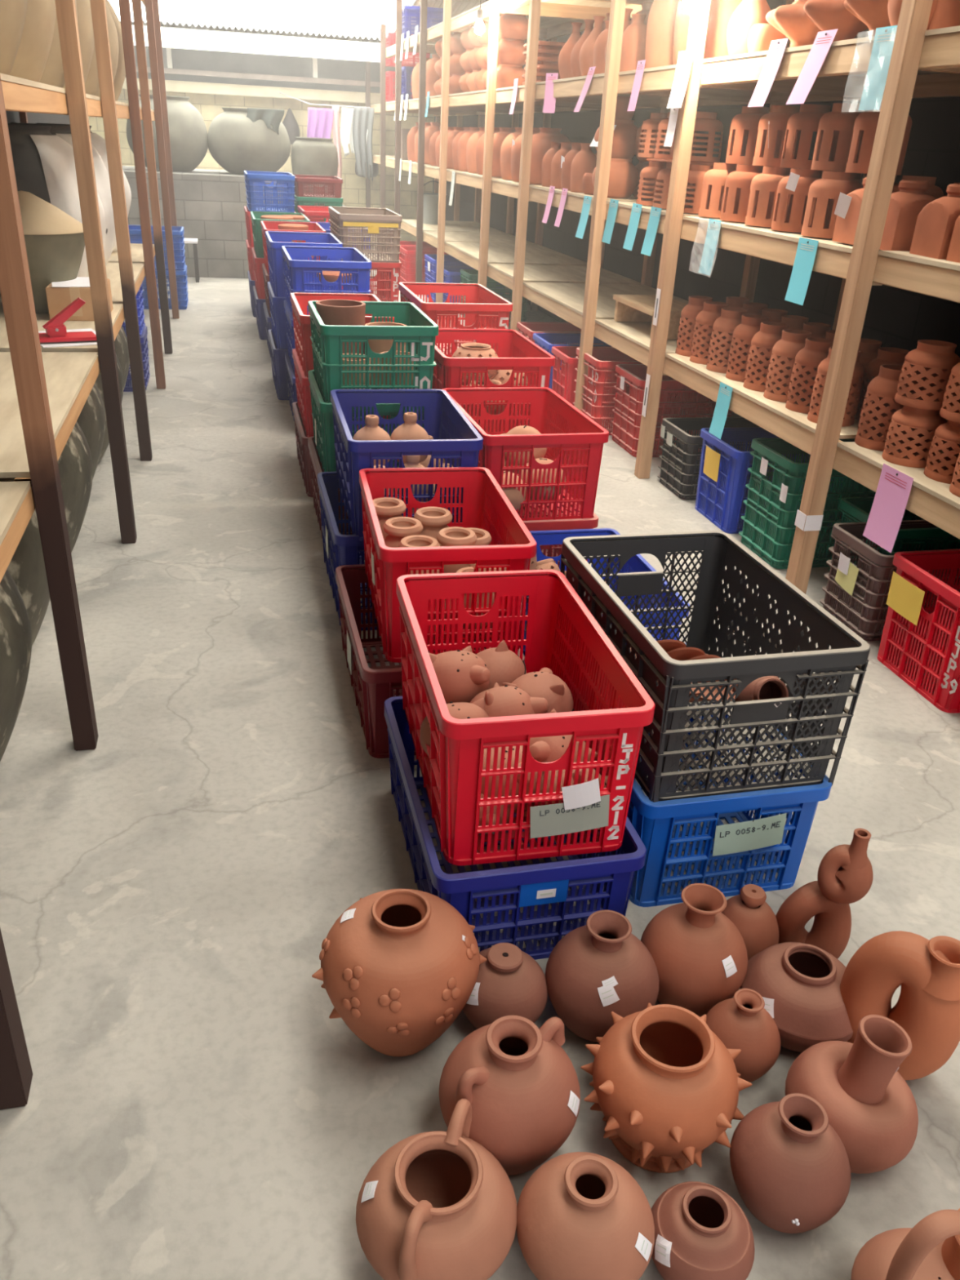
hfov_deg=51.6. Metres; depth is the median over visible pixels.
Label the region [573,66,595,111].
card
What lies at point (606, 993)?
print
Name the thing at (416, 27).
card
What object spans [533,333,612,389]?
plastic crate
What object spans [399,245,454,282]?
plastic crate
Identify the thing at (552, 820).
paper card
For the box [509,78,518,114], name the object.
card
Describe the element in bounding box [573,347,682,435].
plastic crate
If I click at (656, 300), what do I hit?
print
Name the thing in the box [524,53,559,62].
clay piece
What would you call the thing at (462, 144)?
jar
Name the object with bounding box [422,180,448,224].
bucket
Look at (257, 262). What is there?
plastic crate
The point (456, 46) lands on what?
round pot
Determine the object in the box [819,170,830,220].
lantern
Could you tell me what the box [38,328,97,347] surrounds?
paper sheets
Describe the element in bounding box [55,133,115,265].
sheet
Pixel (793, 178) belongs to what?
paper tag
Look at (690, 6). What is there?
lamp
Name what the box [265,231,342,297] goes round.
plastic crate
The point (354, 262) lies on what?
plastic crate
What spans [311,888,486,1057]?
pot
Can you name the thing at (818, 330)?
vase
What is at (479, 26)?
lamp
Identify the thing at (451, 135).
jar
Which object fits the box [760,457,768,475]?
paper label
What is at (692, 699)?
saucer
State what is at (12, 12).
jar
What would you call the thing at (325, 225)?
plastic crate
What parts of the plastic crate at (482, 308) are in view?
panel, panel, panel, corner post, panel, corner post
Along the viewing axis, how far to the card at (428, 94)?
10.02 m
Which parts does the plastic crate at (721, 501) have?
panel, corner post, panel, panel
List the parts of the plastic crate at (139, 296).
panel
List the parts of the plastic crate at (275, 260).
panel, corner post, corner post, panel, panel, corner post, panel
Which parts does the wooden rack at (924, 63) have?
post, post, post, post, post, post, post, post, post, post, post, post, post, post, post, post, post, post, post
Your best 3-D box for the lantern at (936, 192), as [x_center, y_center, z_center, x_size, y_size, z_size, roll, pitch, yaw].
[1.591,-1.583,3.652,0.192,0.225,0.192,-4,28,-13]
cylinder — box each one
[315,299,365,354]
[342,353,370,389]
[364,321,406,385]
[380,351,413,389]
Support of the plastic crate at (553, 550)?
on the floor
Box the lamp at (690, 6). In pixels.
[683,0,699,14]
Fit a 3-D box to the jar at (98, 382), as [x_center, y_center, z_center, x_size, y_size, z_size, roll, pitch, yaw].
[-2.086,-1.206,4.839,0.668,0.695,0.668,18,30,27]
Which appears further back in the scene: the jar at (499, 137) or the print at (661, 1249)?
the jar at (499, 137)
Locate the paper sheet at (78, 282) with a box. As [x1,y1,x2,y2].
[51,277,89,287]
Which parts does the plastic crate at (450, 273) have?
panel, panel, panel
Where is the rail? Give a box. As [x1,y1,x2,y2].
[278,91,369,107]
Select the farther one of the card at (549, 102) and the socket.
the socket
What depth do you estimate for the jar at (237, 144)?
11.01 m
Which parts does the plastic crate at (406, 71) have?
panel, corner post, panel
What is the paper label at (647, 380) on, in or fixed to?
attached to the wooden rack at (924, 63)
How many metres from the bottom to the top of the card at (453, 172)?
0.290 m
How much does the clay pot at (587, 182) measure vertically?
0.120 m
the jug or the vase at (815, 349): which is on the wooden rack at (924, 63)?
the vase at (815, 349)
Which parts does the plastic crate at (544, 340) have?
panel, corner post, panel, panel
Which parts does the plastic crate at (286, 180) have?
panel, corner post, panel, panel, corner post, corner post, panel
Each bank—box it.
[469,682,548,717]
[475,640,526,689]
[478,793,510,834]
[480,745,542,809]
[499,433,519,473]
[502,471,526,511]
[502,667,573,713]
[504,425,546,470]
[513,802,532,816]
[520,457,565,504]
[528,708,597,772]
[532,768,608,806]
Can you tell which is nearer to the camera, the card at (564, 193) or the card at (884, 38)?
the card at (884, 38)
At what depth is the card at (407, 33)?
10.87 m
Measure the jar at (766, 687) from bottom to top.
0.120 m
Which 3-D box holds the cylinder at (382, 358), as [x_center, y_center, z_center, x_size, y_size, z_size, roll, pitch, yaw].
[-0.329,-1.058,3.959,0.143,0.160,0.143,-4,28,-13]
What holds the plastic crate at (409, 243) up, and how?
on the floor
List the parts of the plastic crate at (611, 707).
corner post, panel, corner post, panel, corner post, panel, panel, corner post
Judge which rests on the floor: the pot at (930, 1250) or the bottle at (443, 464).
the pot at (930, 1250)
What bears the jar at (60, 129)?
on the wooden rack at (44, 392)
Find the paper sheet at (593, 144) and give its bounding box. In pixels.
[589,124,616,146]
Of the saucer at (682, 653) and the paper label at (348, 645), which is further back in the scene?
the paper label at (348, 645)
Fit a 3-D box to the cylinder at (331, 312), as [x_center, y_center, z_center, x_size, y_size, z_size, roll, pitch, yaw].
[-0.572,-1.227,4.096,0.200,0.315,0.200,-4,28,-13]
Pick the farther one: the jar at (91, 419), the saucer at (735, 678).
the jar at (91, 419)
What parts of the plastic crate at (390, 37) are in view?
panel, corner post, panel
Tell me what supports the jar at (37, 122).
on the wooden rack at (44, 392)
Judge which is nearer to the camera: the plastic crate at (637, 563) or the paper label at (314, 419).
the plastic crate at (637, 563)
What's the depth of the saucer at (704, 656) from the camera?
2.20 m
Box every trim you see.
[121,77,394,103]
[132,24,432,62]
[135,66,394,88]
[165,47,172,68]
[312,57,317,78]
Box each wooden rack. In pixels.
[0,0,179,1110]
[364,0,959,594]
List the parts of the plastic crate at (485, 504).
corner post, panel, corner post, panel, panel, corner post, panel, corner post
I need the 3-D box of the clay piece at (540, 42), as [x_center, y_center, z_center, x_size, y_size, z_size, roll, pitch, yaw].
[0.474,-4.089,6.824,0.260,0.022,0.340,-5,28,-16]
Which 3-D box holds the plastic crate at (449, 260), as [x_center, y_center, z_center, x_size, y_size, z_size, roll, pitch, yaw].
[-0.251,-3.841,10.557,0.600,0.420,0.600,-4,28,-13]
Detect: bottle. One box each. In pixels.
[352,414,391,465]
[373,465,394,494]
[390,412,429,463]
[392,455,434,504]
[418,435,444,467]
[432,463,453,493]
[541,141,560,186]
[551,142,571,188]
[558,22,582,79]
[560,142,581,191]
[569,142,596,192]
[570,19,594,77]
[578,16,604,75]
[592,20,608,74]
[604,8,632,62]
[619,13,646,71]
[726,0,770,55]
[831,177,893,244]
[879,179,936,251]
[909,183,959,259]
[946,215,959,262]
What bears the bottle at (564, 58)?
on the wooden rack at (924, 63)
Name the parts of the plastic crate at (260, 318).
panel, corner post, panel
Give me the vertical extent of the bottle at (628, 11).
0.315 m
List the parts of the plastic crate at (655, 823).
panel, corner post, panel, panel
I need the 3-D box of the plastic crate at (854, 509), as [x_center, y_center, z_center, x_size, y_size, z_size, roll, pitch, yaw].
[1.769,-0.360,3.975,0.600,0.330,0.380,-4,28,-13]
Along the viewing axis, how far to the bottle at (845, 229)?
3.50 m
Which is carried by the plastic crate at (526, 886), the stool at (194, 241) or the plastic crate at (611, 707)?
the plastic crate at (611, 707)
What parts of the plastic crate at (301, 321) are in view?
corner post, panel, corner post, panel, panel, corner post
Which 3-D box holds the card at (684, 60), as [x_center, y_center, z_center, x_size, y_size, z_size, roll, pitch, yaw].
[0.889,-2.490,4.407,0.031,0.225,0.160,-4,28,-13]
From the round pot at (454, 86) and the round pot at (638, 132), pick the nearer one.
the round pot at (638, 132)
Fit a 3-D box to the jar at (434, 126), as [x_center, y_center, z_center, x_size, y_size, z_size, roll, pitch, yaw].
[-0.461,-5.330,10.655,0.349,0.407,0.349,0,27,-5]
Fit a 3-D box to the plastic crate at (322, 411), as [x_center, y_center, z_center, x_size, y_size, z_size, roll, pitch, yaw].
[-0.472,-0.919,4.190,0.450,0.310,0.620,-4,28,-13]
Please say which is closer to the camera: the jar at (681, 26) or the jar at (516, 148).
the jar at (681, 26)
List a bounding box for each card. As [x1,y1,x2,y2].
[368,225,378,233]
[398,158,401,181]
[399,94,403,119]
[400,33,404,61]
[403,93,408,119]
[404,31,408,58]
[408,160,412,184]
[413,25,417,54]
[424,91,429,116]
[448,171,455,205]
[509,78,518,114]
[529,794,609,838]
[542,72,558,113]
[542,186,555,223]
[554,187,568,226]
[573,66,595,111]
[575,195,591,238]
[601,199,618,244]
[622,203,642,250]
[626,59,645,111]
[640,206,662,256]
[663,107,679,146]
[666,48,693,108]
[698,218,721,275]
[702,444,720,481]
[708,382,733,439]
[712,810,786,856]
[747,38,788,106]
[784,236,818,305]
[786,28,838,104]
[835,561,858,595]
[857,25,897,110]
[862,463,913,553]
[886,571,924,625]
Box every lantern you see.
[635,160,666,205]
[637,112,671,157]
[653,111,697,159]
[653,162,693,208]
[683,164,713,213]
[690,111,723,162]
[698,162,737,217]
[720,164,764,222]
[725,106,768,164]
[744,166,791,227]
[752,105,800,166]
[770,168,822,232]
[780,104,831,168]
[800,170,862,238]
[810,102,864,171]
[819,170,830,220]
[823,170,862,226]
[844,102,911,175]
[858,173,898,188]
[892,175,943,199]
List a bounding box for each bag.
[282,108,299,144]
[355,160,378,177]
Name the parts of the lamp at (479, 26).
bulb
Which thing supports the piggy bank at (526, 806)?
in the plastic crate at (611, 707)
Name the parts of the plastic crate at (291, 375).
panel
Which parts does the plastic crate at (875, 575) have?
corner post, panel, corner post, panel, panel, corner post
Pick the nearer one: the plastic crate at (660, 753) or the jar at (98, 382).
the plastic crate at (660, 753)
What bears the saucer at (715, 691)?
on the saucer at (692, 699)
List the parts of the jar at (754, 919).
knob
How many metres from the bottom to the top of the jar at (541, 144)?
0.360 m
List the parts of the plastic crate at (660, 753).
corner post, panel, panel, corner post, corner post, panel, panel, corner post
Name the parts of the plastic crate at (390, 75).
panel, corner post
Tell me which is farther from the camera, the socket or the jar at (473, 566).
the socket
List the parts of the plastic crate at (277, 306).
panel, corner post, panel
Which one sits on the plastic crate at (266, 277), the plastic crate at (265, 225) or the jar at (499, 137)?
the plastic crate at (265, 225)
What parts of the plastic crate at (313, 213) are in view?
panel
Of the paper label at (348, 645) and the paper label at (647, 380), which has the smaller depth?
the paper label at (348, 645)
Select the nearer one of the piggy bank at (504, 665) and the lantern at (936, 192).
the piggy bank at (504, 665)
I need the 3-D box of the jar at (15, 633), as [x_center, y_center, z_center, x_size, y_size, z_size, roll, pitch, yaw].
[-1.435,0.068,2.386,0.668,0.695,0.668,18,30,27]
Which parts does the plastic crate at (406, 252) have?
panel, corner post, panel, panel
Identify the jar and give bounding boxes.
[0,0,27,75]
[0,191,84,313]
[0,477,50,646]
[0,569,31,761]
[7,123,52,203]
[9,0,55,82]
[10,122,107,233]
[36,122,92,133]
[39,0,77,88]
[57,421,93,553]
[62,0,94,88]
[76,382,105,479]
[84,43,99,96]
[94,354,123,462]
[96,1,119,97]
[105,0,125,101]
[114,325,129,390]
[126,94,208,171]
[207,107,290,173]
[290,137,337,206]
[372,497,406,540]
[383,516,422,547]
[398,534,439,574]
[407,122,417,161]
[411,57,431,98]
[413,506,452,546]
[414,122,431,162]
[424,122,439,164]
[425,53,439,97]
[429,126,439,166]
[429,598,456,639]
[435,126,453,167]
[436,526,476,573]
[439,1015,580,1175]
[446,126,463,168]
[452,126,470,170]
[455,566,494,629]
[457,126,479,172]
[466,127,484,173]
[466,527,491,546]
[470,564,506,594]
[475,127,500,174]
[491,127,515,177]
[500,127,522,180]
[511,127,540,182]
[529,127,571,185]
[602,13,609,30]
[630,2,653,26]
[644,0,679,68]
[672,0,689,64]
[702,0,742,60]
[720,884,779,960]
[732,675,788,702]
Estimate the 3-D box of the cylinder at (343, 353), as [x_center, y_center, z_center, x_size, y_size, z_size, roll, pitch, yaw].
[-0.504,-1.042,3.921,0.143,0.150,0.143,-4,28,-13]
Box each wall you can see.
[5,111,70,124]
[88,45,434,246]
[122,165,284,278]
[432,0,959,520]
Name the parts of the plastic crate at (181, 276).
panel, corner post, panel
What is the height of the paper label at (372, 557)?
0.090 m
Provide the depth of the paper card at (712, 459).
4.55 m
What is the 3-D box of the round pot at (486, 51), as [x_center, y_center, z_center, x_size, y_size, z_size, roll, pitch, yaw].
[0.176,-4.713,7.995,0.297,0.172,0.297,10,28,14]
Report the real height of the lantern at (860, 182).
0.225 m
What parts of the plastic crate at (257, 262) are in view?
panel, corner post, panel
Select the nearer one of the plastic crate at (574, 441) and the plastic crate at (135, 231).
the plastic crate at (574, 441)
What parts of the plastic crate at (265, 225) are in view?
panel, corner post, panel, panel, corner post, panel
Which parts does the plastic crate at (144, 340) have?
panel, panel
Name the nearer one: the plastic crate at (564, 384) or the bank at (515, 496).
the bank at (515, 496)
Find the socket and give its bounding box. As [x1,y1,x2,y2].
[477,8,482,19]
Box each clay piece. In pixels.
[521,68,560,78]
[522,44,562,55]
[522,76,560,84]
[523,40,565,47]
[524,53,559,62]
[524,61,559,70]
[646,158,724,164]
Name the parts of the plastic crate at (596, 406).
panel, corner post, panel, panel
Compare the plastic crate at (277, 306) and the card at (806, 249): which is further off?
the plastic crate at (277, 306)
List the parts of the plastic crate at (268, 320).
panel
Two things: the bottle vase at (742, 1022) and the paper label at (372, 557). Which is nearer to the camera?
the bottle vase at (742, 1022)
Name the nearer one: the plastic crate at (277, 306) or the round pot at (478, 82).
the plastic crate at (277, 306)
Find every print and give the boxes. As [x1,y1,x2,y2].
[540,892,552,895]
[601,989,613,999]
[640,1240,648,1253]
[644,387,647,404]
[654,298,657,317]
[656,1244,666,1256]
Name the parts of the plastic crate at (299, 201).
panel, panel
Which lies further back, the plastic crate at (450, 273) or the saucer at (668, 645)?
the plastic crate at (450, 273)
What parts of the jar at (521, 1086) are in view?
lug handle, lug handle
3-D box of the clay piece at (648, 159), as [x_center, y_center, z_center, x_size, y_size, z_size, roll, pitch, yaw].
[1.032,-2.377,4.932,0.270,0.011,0.420,-4,28,-13]
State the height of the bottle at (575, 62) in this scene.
0.315 m
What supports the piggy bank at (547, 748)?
on the whistle
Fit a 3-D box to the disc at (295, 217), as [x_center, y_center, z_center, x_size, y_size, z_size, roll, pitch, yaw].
[-1.531,-3.458,8.159,0.220,0.055,0.220,-4,28,-13]
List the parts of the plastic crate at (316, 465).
panel, corner post, panel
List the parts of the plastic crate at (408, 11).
panel, corner post, panel, panel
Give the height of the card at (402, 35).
0.260 m
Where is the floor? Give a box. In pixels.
[0,246,959,1279]
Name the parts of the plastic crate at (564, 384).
panel, corner post, panel, panel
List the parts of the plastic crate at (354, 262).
panel, corner post, corner post, panel, panel, corner post, panel, corner post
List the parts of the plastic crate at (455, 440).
corner post, panel, corner post, panel, panel, corner post, panel, corner post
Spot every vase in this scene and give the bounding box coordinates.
[515,1151,654,1279]
[528,532,537,569]
[537,558,559,570]
[545,910,658,1042]
[640,883,747,1016]
[675,295,712,356]
[689,301,728,364]
[706,307,747,373]
[706,988,781,1082]
[725,296,750,351]
[725,314,769,382]
[729,1093,850,1233]
[733,302,768,347]
[743,321,788,391]
[761,308,787,322]
[763,328,811,402]
[764,315,808,377]
[765,0,821,47]
[775,828,873,958]
[785,337,833,413]
[785,1014,918,1173]
[786,322,831,386]
[803,0,868,41]
[807,346,864,426]
[808,329,835,397]
[840,930,959,1079]
[843,0,890,36]
[848,337,882,413]
[854,346,911,425]
[854,364,910,451]
[881,404,946,467]
[894,339,959,409]
[908,368,958,448]
[923,419,959,484]
[928,0,959,30]
[939,362,959,422]
[949,453,959,497]
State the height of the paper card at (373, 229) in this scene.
0.050 m
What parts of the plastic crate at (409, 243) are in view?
panel, panel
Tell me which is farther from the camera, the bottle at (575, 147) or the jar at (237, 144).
the jar at (237, 144)
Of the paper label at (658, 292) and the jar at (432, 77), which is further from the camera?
the jar at (432, 77)
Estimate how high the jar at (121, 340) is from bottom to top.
0.695 m
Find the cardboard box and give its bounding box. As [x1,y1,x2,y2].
[45,278,113,320]
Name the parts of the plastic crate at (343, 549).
corner post, panel, corner post, panel, panel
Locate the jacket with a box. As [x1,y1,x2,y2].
[352,106,373,181]
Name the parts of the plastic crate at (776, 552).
corner post, panel, corner post, panel, panel, corner post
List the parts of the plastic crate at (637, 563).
panel, panel, corner post, panel, panel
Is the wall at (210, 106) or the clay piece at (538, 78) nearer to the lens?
the clay piece at (538, 78)
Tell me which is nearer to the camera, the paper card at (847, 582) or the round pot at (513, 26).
the paper card at (847, 582)
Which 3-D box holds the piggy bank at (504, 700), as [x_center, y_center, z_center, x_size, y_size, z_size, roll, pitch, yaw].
[0.046,0.168,2.208,0.165,0.161,0.159,-19,34,-37]
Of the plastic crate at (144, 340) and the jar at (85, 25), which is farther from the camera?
the plastic crate at (144, 340)
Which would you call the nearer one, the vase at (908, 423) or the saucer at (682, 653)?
the saucer at (682, 653)
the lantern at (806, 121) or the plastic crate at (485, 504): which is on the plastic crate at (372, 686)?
the plastic crate at (485, 504)
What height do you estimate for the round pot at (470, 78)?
0.172 m
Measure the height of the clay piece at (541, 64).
0.046 m
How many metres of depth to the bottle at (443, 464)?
3.37 m
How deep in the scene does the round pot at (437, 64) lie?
9.71 m
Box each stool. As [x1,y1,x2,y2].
[183,238,199,282]
[613,294,687,339]
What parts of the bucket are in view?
handle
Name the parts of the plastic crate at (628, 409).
panel, corner post, panel, panel, corner post, panel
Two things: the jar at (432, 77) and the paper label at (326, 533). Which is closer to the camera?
the paper label at (326, 533)
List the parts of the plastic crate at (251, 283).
panel, corner post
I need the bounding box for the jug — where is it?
[355,1098,517,1279]
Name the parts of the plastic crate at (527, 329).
panel, panel, panel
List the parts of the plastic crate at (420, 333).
panel, corner post, panel, panel, corner post, panel, corner post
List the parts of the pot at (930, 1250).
strap handle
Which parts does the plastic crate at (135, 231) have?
corner post, panel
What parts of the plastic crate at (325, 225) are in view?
panel, panel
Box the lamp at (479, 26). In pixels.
[474,0,484,35]
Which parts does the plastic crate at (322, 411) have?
corner post, panel, corner post, panel, panel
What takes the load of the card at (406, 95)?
hanging from the wooden rack at (924, 63)
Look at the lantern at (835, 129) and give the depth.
3.68 m
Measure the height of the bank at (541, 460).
0.166 m
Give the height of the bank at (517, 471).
0.166 m
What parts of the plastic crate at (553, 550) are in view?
panel, panel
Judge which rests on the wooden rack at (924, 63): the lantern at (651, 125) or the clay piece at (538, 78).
the clay piece at (538, 78)
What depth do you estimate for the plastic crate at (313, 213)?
8.40 m
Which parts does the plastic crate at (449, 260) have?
panel, panel, panel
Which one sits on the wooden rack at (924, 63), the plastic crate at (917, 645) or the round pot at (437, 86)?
the round pot at (437, 86)
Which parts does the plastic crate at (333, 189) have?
panel, corner post, panel, panel, panel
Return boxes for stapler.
[38,297,97,344]
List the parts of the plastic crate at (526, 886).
corner post, panel, panel, corner post, panel, name plate, panel, corner post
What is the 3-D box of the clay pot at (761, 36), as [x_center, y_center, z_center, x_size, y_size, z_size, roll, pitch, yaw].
[1.188,-2.483,4.120,0.151,0.120,0.151,-17,33,-34]
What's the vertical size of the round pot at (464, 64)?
0.172 m
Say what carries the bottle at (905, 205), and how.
on the wooden rack at (924, 63)
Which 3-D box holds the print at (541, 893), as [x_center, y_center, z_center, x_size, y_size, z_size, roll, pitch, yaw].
[0.134,0.514,2.008,0.026,0.006,0.001,-4,28,-13]
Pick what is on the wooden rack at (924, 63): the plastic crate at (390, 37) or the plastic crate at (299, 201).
the plastic crate at (390, 37)
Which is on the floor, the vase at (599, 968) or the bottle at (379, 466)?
the vase at (599, 968)
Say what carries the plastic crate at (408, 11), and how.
on the wooden rack at (924, 63)
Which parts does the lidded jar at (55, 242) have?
cone lid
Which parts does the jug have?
handle, handle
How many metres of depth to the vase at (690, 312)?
4.83 m
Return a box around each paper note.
[561,777,600,809]
[837,552,850,575]
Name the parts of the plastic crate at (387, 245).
panel, corner post, panel, panel, corner post, panel, corner post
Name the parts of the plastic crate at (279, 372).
corner post, panel, corner post, panel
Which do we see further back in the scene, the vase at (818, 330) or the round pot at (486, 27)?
the round pot at (486, 27)
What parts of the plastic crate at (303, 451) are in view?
corner post, panel, corner post, panel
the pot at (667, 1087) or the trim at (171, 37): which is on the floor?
the pot at (667, 1087)
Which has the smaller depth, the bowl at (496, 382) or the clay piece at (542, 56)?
the bowl at (496, 382)
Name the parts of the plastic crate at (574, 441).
corner post, panel, corner post, panel, corner post, panel, panel, corner post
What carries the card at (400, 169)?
hanging from the wooden rack at (924, 63)
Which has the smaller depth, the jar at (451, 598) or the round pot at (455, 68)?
the jar at (451, 598)
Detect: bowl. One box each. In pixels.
[451,342,497,386]
[464,378,504,416]
[479,369,527,386]
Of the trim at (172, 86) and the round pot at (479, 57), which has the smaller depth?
the round pot at (479, 57)
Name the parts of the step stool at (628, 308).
leg, leg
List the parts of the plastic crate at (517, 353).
panel, corner post, panel, panel, corner post, panel, corner post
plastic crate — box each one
[121,281,145,337]
[123,325,150,391]
[128,224,185,271]
[142,264,188,309]
[243,170,294,213]
[244,205,296,247]
[245,239,254,280]
[247,271,256,317]
[250,211,310,257]
[251,247,265,298]
[253,285,266,340]
[260,221,325,275]
[262,263,314,317]
[262,302,271,356]
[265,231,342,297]
[267,281,288,349]
[268,328,288,399]
[281,245,371,316]
[283,299,295,375]
[284,352,358,421]
[290,292,394,377]
[292,173,342,198]
[292,348,387,437]
[292,401,313,497]
[293,195,342,222]
[297,205,329,222]
[307,300,438,403]
[307,369,424,471]
[307,435,397,538]
[313,222,372,249]
[317,471,449,631]
[328,206,402,262]
[330,389,483,541]
[335,564,524,758]
[342,261,401,302]
[359,466,537,662]
[384,696,646,959]
[385,71,413,102]
[386,32,430,66]
[396,569,654,865]
[398,282,512,355]
[399,240,433,280]
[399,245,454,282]
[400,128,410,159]
[401,4,443,39]
[401,66,414,100]
[424,253,470,302]
[431,328,555,431]
[442,266,502,302]
[442,386,608,520]
[460,269,528,321]
[516,321,603,357]
[516,472,599,567]
[523,528,689,656]
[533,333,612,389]
[551,346,635,414]
[560,530,870,802]
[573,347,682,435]
[609,643,831,906]
[610,364,734,457]
[657,417,772,500]
[694,426,843,533]
[738,437,875,568]
[819,520,959,640]
[828,496,959,606]
[876,548,959,713]
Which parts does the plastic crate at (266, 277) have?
panel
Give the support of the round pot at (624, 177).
on the wooden rack at (924, 63)
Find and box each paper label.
[314,418,316,444]
[325,526,328,557]
[346,630,351,675]
[365,1183,372,1196]
[370,547,374,584]
[427,261,430,271]
[619,376,624,390]
[641,373,650,417]
[653,288,661,325]
[660,424,665,438]
[666,431,672,446]
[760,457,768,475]
[779,483,788,502]
[794,509,823,531]
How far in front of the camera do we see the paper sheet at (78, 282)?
4.29 m
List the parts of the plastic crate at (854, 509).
panel, panel, panel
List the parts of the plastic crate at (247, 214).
panel, corner post, panel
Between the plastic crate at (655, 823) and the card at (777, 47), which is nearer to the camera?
the plastic crate at (655, 823)
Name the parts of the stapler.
lever, plate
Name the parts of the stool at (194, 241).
leg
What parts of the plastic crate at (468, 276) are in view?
panel, panel, panel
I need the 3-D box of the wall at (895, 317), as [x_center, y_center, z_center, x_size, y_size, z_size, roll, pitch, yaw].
[1.604,-3.382,6.311,0.150,3.600,19.200,-4,28,-13]
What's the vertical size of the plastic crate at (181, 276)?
0.340 m
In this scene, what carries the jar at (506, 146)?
on the wooden rack at (924, 63)
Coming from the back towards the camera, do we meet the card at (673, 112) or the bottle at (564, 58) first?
the bottle at (564, 58)
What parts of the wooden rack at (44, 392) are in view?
post, post, post, post, post, post, post, post, post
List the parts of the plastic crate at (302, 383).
panel, corner post, panel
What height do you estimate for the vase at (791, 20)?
0.272 m
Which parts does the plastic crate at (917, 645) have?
panel, corner post, panel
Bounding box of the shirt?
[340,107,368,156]
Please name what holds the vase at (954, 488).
on the wooden rack at (924, 63)
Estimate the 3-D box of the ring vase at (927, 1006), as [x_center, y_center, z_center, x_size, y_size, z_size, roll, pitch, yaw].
[0.780,0.674,1.839,0.217,0.328,0.122,20,31,29]
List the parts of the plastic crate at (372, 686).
corner post, panel, panel, corner post, panel, panel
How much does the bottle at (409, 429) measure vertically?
0.172 m
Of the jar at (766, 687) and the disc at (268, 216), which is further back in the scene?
the disc at (268, 216)
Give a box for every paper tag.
[560,155,564,168]
[785,172,799,191]
[834,191,851,218]
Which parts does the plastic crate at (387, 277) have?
panel, corner post, panel, panel, corner post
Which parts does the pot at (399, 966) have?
applied flower, applied flower, applied flower, applied flower, applied flower, applied flower, applied flower, applied flower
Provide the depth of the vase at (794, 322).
4.35 m
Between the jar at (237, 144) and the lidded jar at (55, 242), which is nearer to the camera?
the lidded jar at (55, 242)
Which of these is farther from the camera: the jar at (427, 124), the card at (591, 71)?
the jar at (427, 124)
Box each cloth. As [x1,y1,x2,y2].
[246,107,284,134]
[306,107,333,138]
[332,105,342,178]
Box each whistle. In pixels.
[419,697,488,755]
[428,645,490,703]
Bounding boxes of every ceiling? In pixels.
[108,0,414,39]
[119,0,485,43]
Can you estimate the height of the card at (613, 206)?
0.225 m
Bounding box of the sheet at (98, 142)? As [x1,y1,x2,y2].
[90,132,131,252]
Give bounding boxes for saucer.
[656,639,685,652]
[657,680,700,694]
[657,681,702,702]
[666,647,705,660]
[687,654,720,660]
[694,686,735,702]
[697,678,737,687]
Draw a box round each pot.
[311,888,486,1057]
[434,57,442,76]
[434,76,441,95]
[435,36,442,57]
[440,34,453,54]
[448,74,463,93]
[449,31,466,53]
[449,53,465,74]
[458,71,472,92]
[459,48,473,71]
[460,26,474,48]
[462,942,547,1029]
[466,46,481,70]
[466,69,480,91]
[467,26,481,47]
[474,67,487,90]
[475,19,489,44]
[475,44,488,68]
[482,66,498,88]
[483,41,498,66]
[484,21,499,41]
[496,64,525,88]
[497,38,526,65]
[498,13,528,40]
[580,1002,751,1173]
[582,172,594,195]
[591,158,639,198]
[594,119,638,159]
[614,96,635,119]
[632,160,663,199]
[635,120,665,161]
[650,1181,755,1279]
[740,942,853,1052]
[747,23,785,53]
[850,1208,959,1279]
[887,0,937,30]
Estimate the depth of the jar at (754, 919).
2.06 m
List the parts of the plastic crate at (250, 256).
panel, corner post, panel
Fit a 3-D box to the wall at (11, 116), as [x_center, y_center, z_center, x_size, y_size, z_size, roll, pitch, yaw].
[-3.277,-3.069,5.177,0.150,3.600,19.200,-4,28,-13]
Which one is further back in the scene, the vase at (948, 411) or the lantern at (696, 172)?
the lantern at (696, 172)
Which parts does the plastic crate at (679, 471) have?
panel, corner post, panel, panel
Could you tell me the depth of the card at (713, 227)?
4.38 m
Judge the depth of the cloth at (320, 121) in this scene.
13.48 m
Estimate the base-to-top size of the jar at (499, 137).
0.360 m
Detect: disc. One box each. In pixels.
[260,214,293,220]
[277,223,308,230]
[281,214,307,220]
[316,271,351,283]
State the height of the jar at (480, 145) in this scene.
0.360 m
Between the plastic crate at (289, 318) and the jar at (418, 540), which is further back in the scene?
the plastic crate at (289, 318)
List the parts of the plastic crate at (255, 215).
panel, corner post, corner post, panel, panel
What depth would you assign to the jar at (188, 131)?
10.87 m
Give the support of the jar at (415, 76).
on the wooden rack at (924, 63)
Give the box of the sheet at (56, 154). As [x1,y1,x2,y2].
[30,134,105,277]
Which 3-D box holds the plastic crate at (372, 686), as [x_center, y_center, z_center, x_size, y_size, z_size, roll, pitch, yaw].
[-0.179,0.035,3.038,0.450,0.285,0.740,-4,28,-13]
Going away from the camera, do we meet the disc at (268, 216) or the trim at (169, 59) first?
the disc at (268, 216)
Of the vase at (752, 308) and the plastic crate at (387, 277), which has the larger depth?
the plastic crate at (387, 277)

